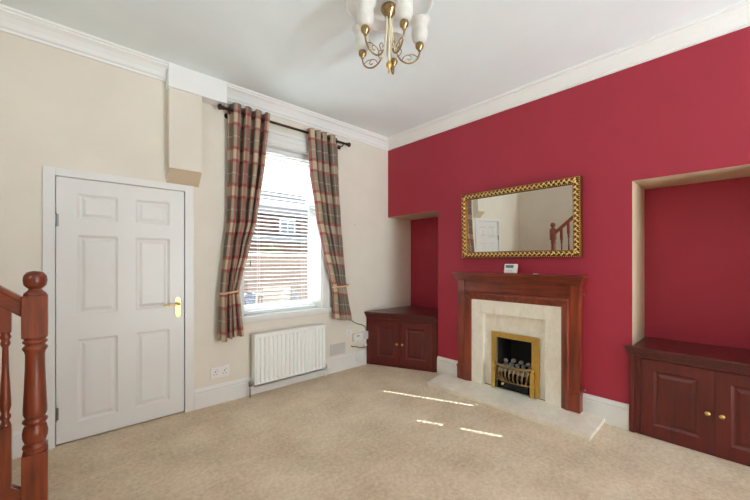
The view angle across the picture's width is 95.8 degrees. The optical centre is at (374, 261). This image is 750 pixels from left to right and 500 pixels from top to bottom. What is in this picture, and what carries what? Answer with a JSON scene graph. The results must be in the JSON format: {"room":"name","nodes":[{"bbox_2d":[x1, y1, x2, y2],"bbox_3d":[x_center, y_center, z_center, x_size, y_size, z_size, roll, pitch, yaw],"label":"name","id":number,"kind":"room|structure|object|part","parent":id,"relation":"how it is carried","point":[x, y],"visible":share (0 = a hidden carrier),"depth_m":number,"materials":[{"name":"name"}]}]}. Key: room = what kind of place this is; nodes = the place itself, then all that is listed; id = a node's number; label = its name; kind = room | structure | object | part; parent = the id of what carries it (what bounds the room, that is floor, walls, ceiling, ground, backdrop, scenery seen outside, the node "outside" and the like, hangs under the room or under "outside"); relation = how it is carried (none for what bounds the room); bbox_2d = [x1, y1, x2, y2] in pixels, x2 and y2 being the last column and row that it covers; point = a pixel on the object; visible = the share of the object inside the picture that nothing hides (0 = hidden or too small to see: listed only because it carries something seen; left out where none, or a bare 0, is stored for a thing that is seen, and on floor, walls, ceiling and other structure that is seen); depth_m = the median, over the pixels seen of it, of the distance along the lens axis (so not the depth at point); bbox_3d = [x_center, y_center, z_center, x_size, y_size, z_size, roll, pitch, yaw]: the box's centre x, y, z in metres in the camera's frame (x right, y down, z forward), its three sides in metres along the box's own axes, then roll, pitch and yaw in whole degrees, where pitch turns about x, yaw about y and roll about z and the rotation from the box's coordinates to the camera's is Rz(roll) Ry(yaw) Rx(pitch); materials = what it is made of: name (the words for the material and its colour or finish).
{"room":"living room","nodes":[
{"label":"living room","id":0,"kind":"room"},
{"bbox_2d":[0,31,410,431],"bbox_3d":[-1.385,-0.168,3.543,5.170,3.035,0.300,0,0,-42],"label":"wall","id":1,"kind":"structure","parent":0,"point":[59,108],"depth_m":2.82,"materials":[{"name":"beige paint"}]},
{"bbox_2d":[12,429,23,458],"bbox_3d":[-2.739,1.259,2.093,0.974,0.182,0.022,0,0,-42],"label":"baseboard","id":2,"kind":"structure","parent":1,"relation":"attached to","point":[17,443],"depth_m":2.33,"materials":[{"name":"white paint"}]},
{"bbox_2d":[43,166,193,448],"bbox_3d":[-2.052,0.332,2.793,0.982,2.036,0.132,0,0,-42],"label":"door frame","id":3,"kind":"structure","parent":1,"relation":"attached to","point":[49,173],"depth_m":2.52,"materials":[{"name":"white paint"}]},
{"bbox_2d":[55,176,183,444],"bbox_3d":[-2.018,0.356,2.744,0.847,1.964,0.102,0,0,-42],"label":"door","id":4,"kind":"structure","parent":1,"relation":"in","point":[120,247],"depth_m":2.72,"materials":[{"name":"white paint"}]},
{"bbox_3d":[-1.764,0.372,2.945,0.135,0.032,0.057,0,0,-42],"label":"lever handle","id":5,"kind":"part","parent":4,"relation":"part of","materials":[{"name":"gold metal"}]},
{"bbox_3d":[-1.746,0.400,3.002,0.042,0.176,0.005,0,0,-42],"label":"handle plate","id":6,"kind":"part","parent":4,"relation":"part of","materials":[{"name":"gold metal"}]},
{"bbox_2d":[167,87,201,186],"bbox_3d":[-1.685,-1.085,2.996,0.255,0.800,0.105,0,0,-42],"label":"boxing","id":7,"kind":"structure","parent":1,"relation":"attached to","point":[184,109],"depth_m":2.95,"materials":[{"name":"beige paint"}]},
{"bbox_2d":[165,62,226,105],"bbox_3d":[-1.603,-1.583,3.058,0.477,0.203,0.125,0,0,-42],"label":"fascia","id":8,"kind":"object","parent":1,"relation":"attached to","point":[213,91],"visible":0.77,"depth_m":3.00,"materials":[{"name":"white paint"}]},
{"bbox_2d":[210,365,228,378],"bbox_3d":[-1.484,1.055,3.241,0.172,0.103,0.014,0,0,-42],"label":"double socket","id":9,"kind":"object","parent":1,"relation":"attached to","point":[217,372],"visible":1,"depth_m":3.23,"materials":[{"name":"white plastic"}]},
{"bbox_2d":[194,350,366,409],"bbox_3d":[-0.885,1.259,3.781,2.070,0.182,0.022,0,0,-42],"label":"baseboard","id":10,"kind":"structure","parent":1,"relation":"attached to","point":[207,396],"depth_m":3.43,"materials":[{"name":"white paint"}]},
{"bbox_2d":[217,104,350,149],"bbox_3d":[-0.906,-1.431,3.693,1.560,0.084,0.122,0,0,-42],"label":"pole","id":11,"kind":"object","parent":1,"relation":"attached to","point":[220,107],"visible":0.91,"depth_m":3.58,"materials":[{"name":"brown metal"}]},
{"bbox_2d":[217,102,269,341],"bbox_3d":[-1.262,-0.385,3.319,0.523,2.255,0.150,0,0,-42],"label":"curtain","id":12,"kind":"object","parent":11,"relation":"hanging from","point":[247,136],"visible":0.99,"depth_m":3.25,"materials":[{"name":"fabric"}]},
{"bbox_2d":[307,128,351,320],"bbox_3d":[-0.510,-0.380,4.014,0.653,2.223,0.149,0,0,-39],"label":"curtain","id":13,"kind":"object","parent":11,"relation":"hanging from","point":[323,153],"visible":1,"depth_m":3.96,"materials":[{"name":"fabric"}]},
{"bbox_2d":[239,129,332,322],"bbox_3d":[-1.093,-0.373,3.847,1.260,2.047,0.445,0,0,-42],"label":"window","id":14,"kind":"structure","parent":1,"relation":"in","point":[321,280],"depth_m":3.94,"materials":[{"name":"white paint"}]},
{"bbox_3d":[-1.105,-0.070,3.853,0.916,1.240,0.040,0,0,-42],"label":"sash","id":15,"kind":"part","parent":14,"relation":"part of","materials":[{"name":"white paint"}]},
{"bbox_2d":[244,147,315,313],"bbox_3d":[-1.050,-0.353,3.792,0.900,1.783,0.073,0,0,-42],"label":"blind","id":16,"kind":"object","parent":14,"relation":"attached to","point":[269,150],"visible":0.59,"depth_m":3.81,"materials":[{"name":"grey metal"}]},
{"bbox_3d":[-1.247,-0.340,3.622,0.002,1.720,0.055,0,0,-42],"label":"ladder cord","id":17,"kind":"part","parent":16,"relation":"part of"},
{"bbox_3d":[-1.054,0.529,3.797,0.900,0.018,0.050,0,0,-42],"label":"rail","id":18,"kind":"part","parent":16,"relation":"part of","materials":[{"name":"white plastic"}]},
{"bbox_3d":[-1.135,-0.950,3.886,0.916,0.600,0.040,0,0,-42],"label":"sash","id":19,"kind":"part","parent":14,"relation":"part of","materials":[{"name":"white paint"}]},
{"bbox_3d":[-1.059,0.580,3.810,1.260,0.065,0.345,0,0,-42],"label":"sill","id":20,"kind":"part","parent":14,"relation":"part of","materials":[{"name":"white paint"}]},
{"bbox_2d":[249,324,328,397],"bbox_3d":[-0.918,1.039,3.684,0.936,0.622,0.119,0,0,-42],"label":"radiator","id":21,"kind":"object","parent":1,"relation":"attached to","point":[277,355],"visible":1,"depth_m":3.60,"materials":[{"name":"white metal"}]},
{"bbox_3d":[-1.222,0.986,3.396,0.003,0.506,0.075,0,0,-42],"label":"panel","id":22,"kind":"part","parent":21,"relation":"part of","materials":[{"name":"white metal"}]},
{"bbox_2d":[252,324,325,336],"bbox_3d":[-0.910,0.738,3.676,0.840,0.022,0.084,0,0,-42],"label":"grille","id":23,"kind":"object","parent":21,"relation":"attached to","point":[282,332],"depth_m":3.64,"materials":[{"name":"white metal"}]},
{"bbox_2d":[330,342,344,355],"bbox_3d":[-0.455,1.073,4.176,0.226,0.136,0.016,0,0,-42],"label":"air vent","id":24,"kind":"object","parent":1,"relation":"in","point":[338,348],"visible":1,"depth_m":4.17,"materials":[{"name":"grey plastic"}]},
{"bbox_2d":[346,329,351,335],"bbox_3d":[-0.331,0.898,4.290,0.090,0.072,0.014,0,0,-42],"label":"socket","id":25,"kind":"object","parent":1,"relation":"attached to","point":[348,332],"visible":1,"depth_m":4.28,"materials":[{"name":"white plastic"}]},
{"bbox_2d":[352,332,362,340],"bbox_3d":[-0.226,0.969,4.365,0.142,0.091,0.046,0,0,-42],"label":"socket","id":26,"kind":"object","parent":1,"relation":"attached to","point":[357,336],"visible":1,"depth_m":4.34,"materials":[{"name":"white plastic"}]},
{"bbox_2d":[361,331,367,339],"bbox_3d":[-0.135,0.967,4.454,0.095,0.102,0.037,0,0,-42],"label":"box","id":27,"kind":"object","parent":1,"relation":"attached to","point":[365,333],"visible":0.94,"depth_m":4.44,"materials":[{"name":"white plastic"}]},
{"bbox_3d":[-0.123,0.967,4.441,0.083,0.090,0.003,0,0,-42],"label":"box lid","id":28,"kind":"part","parent":27,"relation":"part of","materials":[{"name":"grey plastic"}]},
{"bbox_2d":[0,0,742,137],"bbox_3d":[1.207,-1.735,0.697,5.170,0.100,8.040,0,0,-42],"label":"ceiling","id":29,"kind":"structure","parent":0,"point":[304,54],"depth_m":2.58,"materials":[{"name":"white paint"}]},
{"bbox_2d":[345,0,432,32],"bbox_3d":[0.091,-1.670,2.196,0.570,0.030,0.570,0,0,-42],"label":"ceiling rose","id":30,"kind":"object","parent":29,"relation":"attached to","point":[419,6],"visible":0.37,"depth_m":2.27,"materials":[{"name":"white paint"}]},
{"bbox_2d":[352,0,429,74],"bbox_3d":[0.076,-1.437,2.183,0.506,0.436,0.524,0,0,-42],"label":"chandelier","id":31,"kind":"object","parent":30,"relation":"hanging from","point":[403,9],"visible":1,"depth_m":2.17,"materials":[{"name":"gold metal"}]},
{"bbox_3d":[-0.084,-1.500,2.297,0.140,0.150,0.140,0,0,-42],"label":"lamp shade","id":32,"kind":"part","parent":31,"relation":"part of","materials":[{"name":"white glass"}]},
{"bbox_3d":[-0.059,-1.500,2.061,0.140,0.150,0.140,0,0,-42],"label":"lamp shade","id":33,"kind":"part","parent":31,"relation":"part of","materials":[{"name":"white glass"}]},
{"bbox_3d":[0.064,-1.463,2.172,0.047,0.248,0.011,0,0,-42],"label":"arm","id":34,"kind":"part","parent":31,"relation":"part of","materials":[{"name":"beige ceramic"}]},
{"bbox_3d":[0.091,-1.442,2.196,0.013,0.290,0.014,0,0,-42],"label":"stem","id":35,"kind":"part","parent":31,"relation":"part of","materials":[{"name":"metal"}]},
{"bbox_3d":[0.105,-1.463,2.163,0.010,0.248,0.047,0,0,-24],"label":"arm","id":36,"kind":"part","parent":31,"relation":"part of","materials":[{"name":"metal"}]},
{"bbox_3d":[0.133,-1.500,2.393,0.140,0.150,0.140,0,0,-42],"label":"lamp shade","id":37,"kind":"part","parent":31,"relation":"part of","materials":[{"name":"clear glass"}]},
{"bbox_3d":[0.127,-1.463,2.200,0.047,0.248,0.011,0,0,-6],"label":"arm","id":38,"kind":"part","parent":31,"relation":"part of","materials":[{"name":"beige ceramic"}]},
{"bbox_3d":[0.173,-1.500,2.011,0.140,0.150,0.140,0,0,-42],"label":"lamp shade","id":39,"kind":"part","parent":31,"relation":"part of","materials":[{"name":"white glass"}]},
{"bbox_3d":[0.292,-1.500,2.217,0.140,0.150,0.140,0,0,-42],"label":"lamp shade","id":40,"kind":"part","parent":31,"relation":"part of","materials":[{"name":"white glass"}]},
{"bbox_2d":[12,364,749,499],"bbox_3d":[1.207,1.400,0.697,5.170,0.100,8.040,0,0,-42],"label":"floor","id":41,"kind":"structure","parent":0,"point":[367,431],"depth_m":2.35,"materials":[{"name":"beige carpet"}]},
{"bbox_2d":[0,271,47,499],"bbox_3d":[-1.737,-0.342,1.039,1.028,3.384,2.870,0,0,-42],"label":"stair railing","id":42,"kind":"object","parent":41,"relation":"on","point":[32,307],"depth_m":1.70,"materials":[{"name":"red wood"}]},
{"bbox_3d":[-1.875,0.125,1.623,0.259,0.305,0.062,0,0,-42],"label":"handrail","id":43,"kind":"part","parent":42,"relation":"part of","materials":[{"name":"red wood"}]},
{"bbox_3d":[-1.746,0.698,1.740,0.098,1.304,0.098,0,0,-42],"label":"newel post","id":44,"kind":"part","parent":42,"relation":"part of","materials":[{"name":"red wood"}]},
{"bbox_2d":[364,306,437,372],"bbox_3d":[0.486,1.002,4.459,0.923,0.695,0.859,0,0,-42],"label":"base cabinet","id":45,"kind":"object","parent":41,"relation":"on","point":[406,337],"visible":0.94,"depth_m":4.29,"materials":[{"name":"brown wood"}]},
{"bbox_3d":[0.143,1.032,4.376,0.381,0.535,0.018,0,0,23],"label":"cupboard door","id":46,"kind":"part","parent":45,"relation":"part of","materials":[{"name":"brown wood"}]},
{"bbox_3d":[0.506,1.032,4.221,0.398,0.535,0.018,0,0,23],"label":"cupboard door","id":47,"kind":"part","parent":45,"relation":"part of","materials":[{"name":"brown wood"}]},
{"bbox_2d":[427,372,604,440],"bbox_3d":[1.221,1.327,3.279,0.424,0.045,1.629,0,0,-42],"label":"hearth","id":48,"kind":"object","parent":41,"relation":"on","point":[583,425],"visible":1,"depth_m":3.08,"materials":[{"name":"beige stone"}]},
{"bbox_2d":[491,331,539,398],"bbox_3d":[1.474,1.016,3.469,0.421,0.577,0.493,0,0,-42],"label":"fire","id":49,"kind":"object","parent":48,"relation":"on","point":[526,349],"visible":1,"depth_m":3.47,"materials":[{"name":"gold metal"}]},
{"bbox_2d":[492,361,534,398],"bbox_3d":[1.351,1.168,3.369,0.104,0.274,0.434,0,0,-42],"label":"basket","id":50,"kind":"object","parent":49,"relation":"on","point":[504,383],"depth_m":3.35,"materials":[{"name":"gold metal"}]},
{"bbox_2d":[472,299,560,406],"bbox_3d":[1.388,0.850,3.395,0.067,0.910,0.916,0,0,-42],"label":"panel","id":51,"kind":"object","parent":48,"relation":"on","point":[543,322],"visible":0.83,"depth_m":3.32,"materials":[{"name":"beige stone"}]},
{"bbox_2d":[451,272,588,413],"bbox_3d":[1.354,0.712,3.372,0.148,1.186,1.317,0,0,-42],"label":"surround","id":52,"kind":"object","parent":48,"relation":"on","point":[565,292],"visible":0.99,"depth_m":3.13,"materials":[{"name":"brown wood"}]},
{"bbox_3d":[0.992,0.675,3.817,0.084,0.940,0.080,0,0,-42],"label":"leg","id":53,"kind":"part","parent":52,"relation":"part of","materials":[{"name":"brown wood"}]},
{"bbox_2d":[504,264,517,273],"bbox_3d":[1.362,0.073,3.387,0.052,0.102,0.132,0,0,-42],"label":"thermostat","id":54,"kind":"object","parent":52,"relation":"on","point":[508,268],"visible":0.99,"depth_m":3.37,"materials":[{"name":"white plastic"}]},
{"bbox_3d":[1.363,0.818,3.380,0.076,0.975,1.065,0,0,-42],"label":"moulding","id":55,"kind":"part","parent":52,"relation":"part of","materials":[{"name":"brown wood"}]},
{"bbox_2d":[451,272,588,285],"bbox_3d":[1.354,0.163,3.372,0.148,0.088,1.317,0,0,-42],"label":"mantel shelf","id":56,"kind":"object","parent":52,"relation":"attached to","point":[462,277],"depth_m":3.26,"materials":[{"name":"brown wood"}]},
{"bbox_3d":[1.763,0.675,2.970,0.084,0.940,0.080,0,0,-42],"label":"leg","id":57,"kind":"part","parent":52,"relation":"part of","materials":[{"name":"brown wood"}]},
{"bbox_2d":[624,336,749,466],"bbox_3d":[2.523,1.008,2.500,0.543,0.685,1.016,0,0,-42],"label":"base cabinet","id":58,"kind":"object","parent":41,"relation":"on","point":[690,395],"visible":1,"depth_m":2.44,"materials":[{"name":"brown wood"}]},
{"bbox_3d":[2.219,1.040,2.498,0.018,0.570,0.405,0,0,-42],"label":"cupboard door","id":59,"kind":"part","parent":58,"relation":"part of","materials":[{"name":"brown wood"}]},
{"bbox_3d":[2.494,1.040,2.196,0.018,0.570,0.405,0,0,-42],"label":"cupboard door","id":60,"kind":"part","parent":58,"relation":"part of","materials":[{"name":"brown wood"}]},
{"bbox_2d":[388,26,749,403],"bbox_3d":[2.964,-0.168,2.161,0.600,3.035,7.600,0,0,-42],"label":"wall","id":61,"kind":"structure","parent":0,"point":[659,147],"depth_m":2.85,"materials":[{"name":"paint"}]},
{"bbox_2d":[0,0,749,150],"bbox_3d":[1.097,-1.623,0.461,4.450,0.123,7.600,0,0,-42],"label":"crown molding","id":62,"kind":"structure","parent":61,"relation":"attached to","point":[734,17],"depth_m":2.77,"materials":[{"name":"white paint"}]},
{"bbox_2d":[437,356,457,374],"bbox_3d":[0.875,1.248,3.993,0.022,0.203,0.343,0,0,-42],"label":"baseboard","id":63,"kind":"structure","parent":61,"relation":"attached to","point":[447,365],"depth_m":4.01,"materials":[{"name":"white paint"}]},
{"bbox_2d":[461,176,582,257],"bbox_3d":[1.385,-0.395,3.376,0.079,0.707,1.190,0,0,-43],"label":"wall mirror","id":64,"kind":"object","parent":61,"relation":"attached to","point":[541,219],"visible":1,"depth_m":3.29,"materials":[{"name":"gold metal"}]},
{"bbox_2d":[582,393,628,430],"bbox_3d":[1.927,1.248,2.838,0.022,0.203,0.329,0,0,-42],"label":"baseboard","id":65,"kind":"structure","parent":61,"relation":"attached to","point":[615,413],"depth_m":2.81,"materials":[{"name":"white paint"}]},
{"label":"outside","id":66,"kind":"structure","parent":0,"visible":0},
{"bbox_3d":[-8.947,1.575,23.712,40.000,0.150,39.690,0,0,-42],"label":"ground","id":67,"kind":"structure","parent":66,"visible":0},
{"bbox_2d":[244,281,247,292],"bbox_3d":[-2.634,0.925,6.193,0.470,1.150,0.360,0,0,-42],"label":"brick planter","id":68,"kind":"object","parent":67,"relation":"on","point":[245,282],"visible":0.07,"depth_m":6.19,"materials":[{"name":"brown brick"}]},
{"bbox_2d":[244,293,255,304],"bbox_3d":[-2.058,1.010,5.568,0.190,0.980,0.190,0,0,-42],"label":"pot","id":69,"kind":"object","parent":67,"relation":"on","point":[248,298],"visible":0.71,"depth_m":5.49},
{"bbox_2d":[256,292,264,303],"bbox_3d":[-2.066,1.025,5.993,0.160,0.950,0.160,0,0,-42],"label":"plant stand","id":70,"kind":"object","parent":67,"relation":"on","point":[258,292],"visible":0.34,"depth_m":5.98,"materials":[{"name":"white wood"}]},
{"bbox_2d":[256,244,279,253],"bbox_3d":[-3.025,0.491,9.640,0.958,2.018,0.744,0,0,-42],"label":"shrub","id":71,"kind":"object","parent":67,"relation":"on","point":[266,249],"visible":0.06,"depth_m":9.56,"materials":[{"name":"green plant"}]},
{"bbox_2d":[244,253,307,303],"bbox_3d":[-2.510,0.645,9.213,14.040,1.710,0.260,0,0,-42],"label":"wall","id":72,"kind":"structure","parent":67,"relation":"on","point":[265,283],"depth_m":9.02,"materials":[{"name":"brick"}]},
{"bbox_2d":[261,287,291,303],"bbox_3d":[-1.954,0.993,6.604,0.568,1.032,0.564,0,0,-25],"label":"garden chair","id":73,"kind":"object","parent":67,"relation":"on","point":[270,288],"visible":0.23,"depth_m":6.38,"materials":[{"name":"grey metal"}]},
{"bbox_2d":[249,241,307,253],"bbox_3d":[-3.784,0.325,15.356,9.985,2.350,0.040,0,0,-42],"label":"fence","id":74,"kind":"object","parent":67,"relation":"on","point":[252,245],"visible":0.08,"depth_m":15.10,"materials":[{"name":"white"}]},
{"bbox_2d":[252,190,307,243],"bbox_3d":[-6.857,-1.950,21.416,13.400,6.900,8.500,0,0,-42],"label":"house","id":75,"kind":"structure","parent":67,"relation":"on","point":[262,194],"depth_m":19.89,"materials":[{"name":"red brick"}]},
{"bbox_2d":[280,290,299,300],"bbox_3d":[-1.895,1.055,7.542,0.480,0.890,0.480,0,0,-42],"label":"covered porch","id":76,"kind":"object","parent":67,"relation":"on","point":[296,298],"visible":0.22,"depth_m":7.43,"materials":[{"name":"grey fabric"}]}
]}

